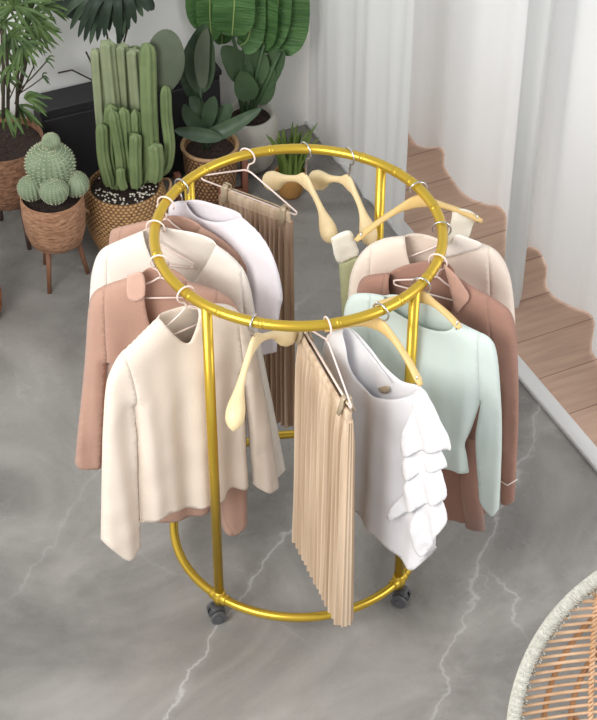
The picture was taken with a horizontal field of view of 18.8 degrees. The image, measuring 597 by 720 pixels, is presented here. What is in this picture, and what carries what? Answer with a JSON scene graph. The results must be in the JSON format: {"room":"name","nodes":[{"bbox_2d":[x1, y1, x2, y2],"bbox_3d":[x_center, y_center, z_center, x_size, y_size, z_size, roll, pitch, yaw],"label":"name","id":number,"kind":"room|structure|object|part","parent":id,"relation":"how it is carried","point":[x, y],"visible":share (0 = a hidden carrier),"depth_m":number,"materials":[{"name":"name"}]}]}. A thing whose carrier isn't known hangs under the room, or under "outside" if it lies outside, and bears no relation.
{"room":"clothing store","nodes":[
{"label":"clothing store","id":0,"kind":"room"},
{"bbox_2d":[0,0,309,130],"bbox_3d":[-0.972,-1.833,6.773,8.400,2.800,0.100,-16,44,-17],"label":"wall","id":1,"kind":"structure","parent":0,"point":[290,100],"depth_m":7.34,"materials":[{"name":"grey paint"}]},
{"bbox_2d":[308,0,413,235],"bbox_3d":[0.236,-1.763,6.760,0.040,2.688,0.932,-17,45,-18],"label":"curtain","id":2,"kind":"object","parent":1,"relation":"hanging from","point":[360,51],"visible":0.89,"depth_m":7.29,"materials":[{"name":"white fabric"}]},
{"bbox_2d":[305,121,596,472],"bbox_3d":[1.450,0.900,5.809,0.060,0.024,6.500,-18,45,-19],"label":"trim","id":3,"kind":"structure","parent":1,"relation":"attached to","point":[536,388],"depth_m":6.61,"materials":[{"name":"white"}]},
{"bbox_2d":[408,0,596,357],"bbox_3d":[0.880,-1.371,6.324,0.272,2.688,2.370,-15,44,-16],"label":"curtain","id":4,"kind":"object","parent":1,"relation":"hanging from","point":[507,89],"visible":0.96,"depth_m":6.98,"materials":[{"name":"white fabric"}]},
{"bbox_2d":[75,267,246,535],"bbox_3d":[-0.435,0.147,5.536,0.544,1.119,0.072,-1,42,-2],"label":"sweater","id":5,"kind":"object","parent":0,"point":[119,312],"visible":0.32,"depth_m":5.32,"materials":[{"name":"pink fabric"}]},
{"bbox_2d":[101,303,278,560],"bbox_3d":[-0.332,0.191,5.375,0.646,0.908,0.083,-25,48,-25],"label":"sweater","id":6,"kind":"object","parent":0,"point":[155,448],"visible":0.94,"depth_m":5.32,"materials":[{"name":"beige fabric"}]},
{"bbox_2d":[0,125,596,719],"bbox_3d":[-1.078,1.451,5.207,7.844,0.001,7.504,0,42,0],"label":"floor","id":7,"kind":"structure","parent":0,"point":[88,632],"depth_m":5.98,"materials":[{"name":"grey stone"}]},
{"bbox_2d":[0,287,1,312],"bbox_3d":[-1.235,-0.300,6.899,0.180,0.349,0.180,0,42,0],"label":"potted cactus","id":8,"kind":"object","parent":7,"relation":"on","point":[0,287],"visible":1,"depth_m":6.95,"materials":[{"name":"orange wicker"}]},
{"bbox_2d":[0,0,68,249],"bbox_3d":[-1.094,-0.997,6.973,0.466,1.290,0.324,0,42,0],"label":"potted palm","id":9,"kind":"object","parent":7,"relation":"on","point":[19,134],"visible":0.98,"depth_m":6.87,"materials":[{"name":"green plant"}]},
{"bbox_3d":[-1.227,-0.655,7.399,0.023,0.212,0.041,-20,46,-21],"label":"leg","id":10,"kind":"part","parent":9,"relation":"part of","materials":[{"name":"brown wood"}]},
{"bbox_2d":[0,115,43,210],"bbox_3d":[-1.165,-0.770,7.176,0.324,0.279,0.324,0,42,0],"label":"pot","id":11,"kind":"object","parent":9,"relation":"attached to","point":[13,151],"depth_m":7.09,"materials":[{"name":"brown wicker"}]},
{"bbox_3d":[-1.058,-1.094,6.857,0.191,0.464,0.130,-10,43,-11],"label":"stem","id":12,"kind":"part","parent":9,"relation":"part of","materials":[{"name":"brown"}]},
{"bbox_3d":[-1.103,-0.536,7.266,0.023,0.212,0.041,-20,46,-21],"label":"leg","id":13,"kind":"part","parent":9,"relation":"part of","materials":[{"name":"brown wood"}]},
{"bbox_2d":[17,132,89,293],"bbox_3d":[-0.944,-0.583,6.969,0.262,0.679,0.248,21,46,21],"label":"potted cactus","id":14,"kind":"object","parent":7,"relation":"on","point":[52,202],"visible":1,"depth_m":6.86,"materials":[{"name":"green plant"}]},
{"bbox_3d":[-1.010,-0.453,7.184,0.022,0.198,0.049,-27,48,-27],"label":"leg","id":15,"kind":"part","parent":14,"relation":"part of","materials":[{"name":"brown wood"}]},
{"bbox_3d":[-0.981,-0.348,7.068,0.020,0.198,0.048,16,44,17],"label":"leg","id":16,"kind":"part","parent":14,"relation":"part of","materials":[{"name":"brown wood"}]},
{"bbox_2d":[20,195,85,253],"bbox_3d":[-0.950,-0.555,6.999,0.248,0.224,0.248,0,42,0],"label":"pot","id":17,"kind":"object","parent":14,"relation":"attached to","point":[50,229],"depth_m":6.91,"materials":[{"name":"brown wicker"}]},
{"bbox_3d":[-0.860,-0.419,7.146,0.049,0.198,0.021,-10,43,-11],"label":"leg","id":18,"kind":"part","parent":14,"relation":"part of","materials":[{"name":"brown wood"}]},
{"bbox_2d":[33,62,221,197],"bbox_3d":[-0.702,-0.956,7.519,0.784,0.478,0.140,-16,44,-17],"label":"base cabinet","id":19,"kind":"object","parent":7,"relation":"on","point":[70,111],"visible":0.28,"depth_m":7.34,"materials":[{"name":"black paint"}]},
{"bbox_3d":[-0.911,-0.838,7.408,0.248,0.420,0.012,-16,44,-17],"label":"door","id":20,"kind":"part","parent":19,"relation":"part of","materials":[{"name":"black paint"}]},
{"bbox_2d":[54,0,154,80],"bbox_3d":[-0.763,-1.251,7.114,0.417,0.599,0.232,0,42,0],"label":"potted palm","id":21,"kind":"object","parent":19,"relation":"on","point":[97,16],"visible":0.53,"depth_m":6.93,"materials":[{"name":"green plant"}]},
{"bbox_3d":[-0.800,-1.251,7.181,0.342,0.511,0.007,0,42,0],"label":"stem","id":22,"kind":"part","parent":21,"relation":"part of","materials":[{"name":"green plant"}]},
{"bbox_3d":[-0.676,-0.906,7.485,0.248,0.420,0.012,-16,44,-17],"label":"door","id":23,"kind":"part","parent":19,"relation":"part of","materials":[{"name":"black paint"}]},
{"bbox_3d":[-0.442,-0.975,7.561,0.248,0.420,0.012,-16,44,-17],"label":"door","id":24,"kind":"part","parent":19,"relation":"part of","materials":[{"name":"black paint"}]},
{"bbox_2d":[84,29,184,250],"bbox_3d":[-0.674,-0.832,7.015,0.373,0.986,0.338,20,46,21],"label":"potted cactus","id":25,"kind":"object","parent":7,"relation":"on","point":[127,185],"visible":0.98,"depth_m":6.94,"materials":[{"name":"plant"}]},
{"bbox_2d":[84,170,168,250],"bbox_3d":[-0.690,-0.586,7.247,0.338,0.310,0.338,0,42,0],"label":"basket","id":26,"kind":"object","parent":25,"relation":"attached to","point":[107,208],"depth_m":7.11,"materials":[{"name":"brown wicker"}]},
{"bbox_3d":[-0.531,-0.707,7.238,0.040,0.040,0.092,-17,45,-18],"label":"handle","id":27,"kind":"part","parent":25,"relation":"part of","materials":[{"name":"brown wicker"}]},
{"bbox_2d":[173,24,261,204],"bbox_3d":[-0.319,-0.961,7.243,0.338,0.874,0.247,17,45,18],"label":"potted plant","id":28,"kind":"object","parent":7,"relation":"on","point":[209,136],"visible":0.88,"depth_m":7.23,"materials":[{"name":"green plant"}]},
{"bbox_3d":[-0.498,-0.692,7.448,0.026,0.200,0.026,-14,44,-15],"label":"leg","id":29,"kind":"part","parent":28,"relation":"part of","materials":[{"name":"brown wood"}]},
{"bbox_3d":[-0.362,-0.998,7.240,0.173,0.396,0.006,0,42,0],"label":"stem","id":30,"kind":"part","parent":28,"relation":"part of","materials":[{"name":"green plant"}]},
{"bbox_3d":[-0.362,-0.788,7.428,0.236,0.249,0.236,0,42,0],"label":"woven pot","id":31,"kind":"part","parent":28,"relation":"part of","materials":[{"name":"brown wicker"}]},
{"bbox_3d":[-0.312,-0.634,7.383,0.026,0.200,0.026,-14,44,-15],"label":"leg","id":32,"kind":"part","parent":28,"relation":"part of","materials":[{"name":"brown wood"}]},
{"bbox_3d":[-0.226,-0.758,7.521,0.026,0.200,0.026,-14,44,-15],"label":"leg","id":33,"kind":"part","parent":28,"relation":"part of","materials":[{"name":"brown wood"}]},
{"bbox_2d":[185,0,309,174],"bbox_3d":[-0.205,-1.256,7.399,0.505,1.105,0.244,0,42,0],"label":"banana plant","id":34,"kind":"object","parent":7,"relation":"on","point":[278,29],"visible":0.79,"depth_m":7.39,"materials":[{"name":"green plant"}]},
{"bbox_3d":[-0.205,-0.943,7.678,0.244,0.266,0.244,0,42,0],"label":"concrete pot","id":35,"kind":"part","parent":34,"relation":"part of","materials":[{"name":"white concrete"}]},
{"bbox_3d":[-0.187,-1.179,7.467,0.233,0.403,0.020,0,42,0],"label":"stem","id":36,"kind":"part","parent":34,"relation":"part of","materials":[{"name":"green plant"}]},
{"bbox_2d":[266,122,318,199],"bbox_3d":[-0.022,-0.831,7.496,0.215,0.342,0.140,-13,43,-14],"label":"potted plant","id":37,"kind":"object","parent":7,"relation":"on","point":[288,164],"visible":0.68,"depth_m":7.46,"materials":[{"name":"green plant"}]},
{"bbox_3d":[-0.035,-0.743,7.569,0.140,0.114,0.140,0,42,0],"label":"clay pot","id":38,"kind":"part","parent":37,"relation":"part of","materials":[{"name":"orange ceramic"}]},
{"bbox_2d":[149,144,447,624],"bbox_3d":[0.000,0.116,5.687,0.870,1.346,0.870,0,42,0],"label":"clothes rack","id":39,"kind":"object","parent":7,"relation":"on","point":[401,593],"visible":0.73,"depth_m":5.42,"materials":[{"name":"gold metal"}]},
{"bbox_2d":[144,254,183,298],"bbox_3d":[-0.398,-0.240,5.189,0.267,0.164,0.006,-1,42,-1],"label":"wire hanger","id":40,"kind":"object","parent":39,"relation":"hanging from","point":[152,257],"visible":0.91,"depth_m":5.19,"materials":[{"name":"beige metal"}]},
{"bbox_2d":[157,196,181,229],"bbox_3d":[-0.395,-0.423,5.397,0.227,0.169,0.006,15,44,16],"label":"wire hanger","id":41,"kind":"object","parent":39,"relation":"hanging from","point":[171,200],"visible":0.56,"depth_m":5.37,"materials":[{"name":"beige"}]},
{"bbox_2d":[109,215,246,274],"bbox_3d":[-0.375,-0.132,5.644,0.536,0.797,0.052,15,44,16],"label":"sweater","id":42,"kind":"object","parent":41,"relation":"hanging from","point":[186,224],"visible":0.04,"depth_m":5.39,"materials":[{"name":"fabric"}]},
{"bbox_2d":[146,220,194,268],"bbox_3d":[-0.419,-0.347,5.311,0.227,0.169,0.006,7,42,7],"label":"wire hanger","id":43,"kind":"object","parent":39,"relation":"hanging from","point":[149,221],"visible":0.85,"depth_m":5.33,"materials":[{"name":"beige metal"}]},
{"bbox_2d":[89,227,284,476],"bbox_3d":[-0.357,-0.004,5.607,0.639,0.990,0.069,7,42,8],"label":"sweater","id":44,"kind":"object","parent":43,"relation":"hanging from","point":[215,268],"visible":0.19,"depth_m":5.35,"materials":[{"name":"beige fabric"}]},
{"bbox_2d":[156,178,192,215],"bbox_3d":[-0.352,-0.480,5.460,0.227,0.169,0.006,29,49,29],"label":"wire hanger","id":45,"kind":"object","parent":39,"relation":"hanging from","point":[183,181],"visible":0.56,"depth_m":5.41,"materials":[{"name":"silver metal"}]},
{"bbox_2d":[168,200,282,354],"bbox_3d":[-0.223,-0.239,5.517,0.460,0.571,0.052,30,50,29],"label":"blouse","id":46,"kind":"object","parent":45,"relation":"hanging from","point":[263,276],"visible":0.34,"depth_m":5.37,"materials":[{"name":"white fabric"}]},
{"bbox_2d":[166,285,197,334],"bbox_3d":[-0.317,-0.147,5.081,0.237,0.159,0.006,-24,47,-25],"label":"wire hanger","id":47,"kind":"object","parent":39,"relation":"hanging from","point":[182,288],"visible":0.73,"depth_m":5.08,"materials":[{"name":"beige metal"}]},
{"bbox_2d":[201,148,296,225],"bbox_3d":[-0.157,-0.565,5.600,0.363,0.230,0.057,22,46,23],"label":"wire hanger","id":48,"kind":"object","parent":39,"relation":"hanging from","point":[227,186],"visible":0.95,"depth_m":5.60,"materials":[{"name":"beige"}]},
{"bbox_2d":[218,186,294,428],"bbox_3d":[-0.135,-0.163,5.940,0.284,0.920,0.049,23,47,23],"label":"skirt","id":49,"kind":"object","parent":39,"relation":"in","point":[279,365],"visible":0.34,"depth_m":5.75,"materials":[{"name":"beige fabric"}]},
{"bbox_2d":[225,313,297,430],"bbox_3d":[-0.104,-0.025,5.011,0.059,0.246,0.439,16,44,17],"label":"wooden hanger","id":50,"kind":"object","parent":39,"relation":"hanging from","point":[235,410],"visible":0.92,"depth_m":4.96,"materials":[{"name":"beige wood"}]},
{"bbox_2d":[262,141,337,243],"bbox_3d":[0.005,-0.562,5.627,0.058,0.270,0.390,-24,47,-25],"label":"wooden hanger","id":51,"kind":"object","parent":39,"relation":"hanging from","point":[275,180],"visible":0.94,"depth_m":5.62,"materials":[{"name":"beige wood"}]},
{"bbox_2d":[295,316,355,415],"bbox_3d":[0.080,-0.031,5.004,0.056,0.230,0.367,-14,44,-15],"label":"wire hanger","id":52,"kind":"object","parent":39,"relation":"hanging from","point":[343,398],"visible":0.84,"depth_m":4.96,"materials":[{"name":"beige metal"}]},
{"bbox_2d":[292,332,354,626],"bbox_3d":[0.074,0.362,5.372,0.062,0.905,0.404,-14,44,-15],"label":"skirt","id":53,"kind":"object","parent":52,"relation":"hanging from","point":[324,441],"visible":1,"depth_m":5.32,"materials":[{"name":"beige fabric"}]},
{"bbox_2d":[308,147,377,245],"bbox_3d":[0.140,-0.550,5.600,0.058,0.250,0.389,-20,46,-21],"label":"wooden hanger","id":54,"kind":"object","parent":39,"relation":"hanging from","point":[320,180],"visible":0.91,"depth_m":5.59,"materials":[{"name":"beige wood"}]},
{"bbox_2d":[324,303,422,386],"bbox_3d":[0.219,-0.079,5.024,0.359,0.183,0.047,31,50,30],"label":"wooden hanger","id":55,"kind":"object","parent":39,"relation":"hanging from","point":[378,324],"visible":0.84,"depth_m":5.00,"materials":[{"name":"beige wood"}]},
{"bbox_2d":[372,277,461,329],"bbox_3d":[0.341,-0.174,5.089,0.269,0.129,0.046,14,44,15],"label":"wooden hanger","id":56,"kind":"object","parent":39,"relation":"hanging from","point":[425,298],"visible":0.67,"depth_m":5.09,"materials":[{"name":"beige wood"}]},
{"bbox_2d":[354,181,482,241],"bbox_3d":[0.364,-0.462,5.440,0.408,0.169,0.047,-9,43,-10],"label":"wooden hanger","id":57,"kind":"object","parent":39,"relation":"hanging from","point":[413,202],"visible":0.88,"depth_m":5.44,"materials":[{"name":"beige wood"}]},
{"bbox_2d":[331,208,475,315],"bbox_3d":[0.327,-0.199,5.686,0.480,0.665,0.053,-10,43,-11],"label":"camisole","id":58,"kind":"object","parent":57,"relation":"hanging from","point":[345,249],"visible":0.16,"depth_m":5.51,"materials":[{"name":"white fabric"}]},
{"bbox_2d":[344,293,501,516],"bbox_3d":[0.374,0.133,5.380,0.522,0.769,0.054,15,44,16],"label":"sweater","id":59,"kind":"object","parent":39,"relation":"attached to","point":[458,370],"visible":0.6,"depth_m":5.26,"materials":[{"name":"fabric"}]},
{"bbox_2d":[393,253,452,300],"bbox_3d":[0.399,-0.244,5.190,0.267,0.159,0.006,16,44,17],"label":"wire hanger","id":60,"kind":"object","parent":39,"relation":"hanging from","point":[431,255],"visible":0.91,"depth_m":5.22,"materials":[{"name":"beige metal"}]},
{"bbox_2d":[357,260,518,530],"bbox_3d":[0.425,0.114,5.491,0.553,1.077,0.080,17,45,18],"label":"sweater","id":61,"kind":"object","parent":60,"relation":"hanging from","point":[473,308],"visible":0.3,"depth_m":5.30,"materials":[{"name":"brown fabric"}]},
{"bbox_2d":[408,221,451,263],"bbox_3d":[0.419,-0.342,5.306,0.227,0.169,0.006,4,42,4],"label":"wire hanger","id":62,"kind":"object","parent":39,"relation":"hanging from","point":[434,224],"visible":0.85,"depth_m":5.28,"materials":[{"name":"silver metal"}]},
{"bbox_2d":[348,233,514,321],"bbox_3d":[0.418,-0.058,5.562,0.544,0.889,0.071,4,42,4],"label":"sweater","id":63,"kind":"object","parent":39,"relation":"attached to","point":[478,264],"visible":0.15,"depth_m":5.33,"materials":[{"name":"beige fabric"}]},
{"bbox_2d":[506,570,596,719],"bbox_3d":[1.115,1.071,4.925,1.089,0.940,0.780,10,43,10],"label":"rattan chair","id":64,"kind":"object","parent":7,"relation":"on","point":[537,645],"visible":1,"depth_m":4.93,"materials":[{"name":"wicker"}]},
{"bbox_2d":[323,328,450,569],"bbox_3d":[0.262,0.280,5.316,0.092,0.783,0.516,-33,52,-32],"label":"blouse","id":65,"kind":"object","parent":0,"point":[400,437],"visible":0.94,"depth_m":5.24,"materials":[{"name":"white fabric"}]},
{"bbox_2d":[404,132,596,446],"bbox_3d":[2.805,0.472,6.290,3.000,0.001,6.500,-18,45,-19],"label":"floor","id":66,"kind":"structure","parent":0,"point":[554,337],"depth_m":7.01,"materials":[{"name":"brown wood"}]}
]}

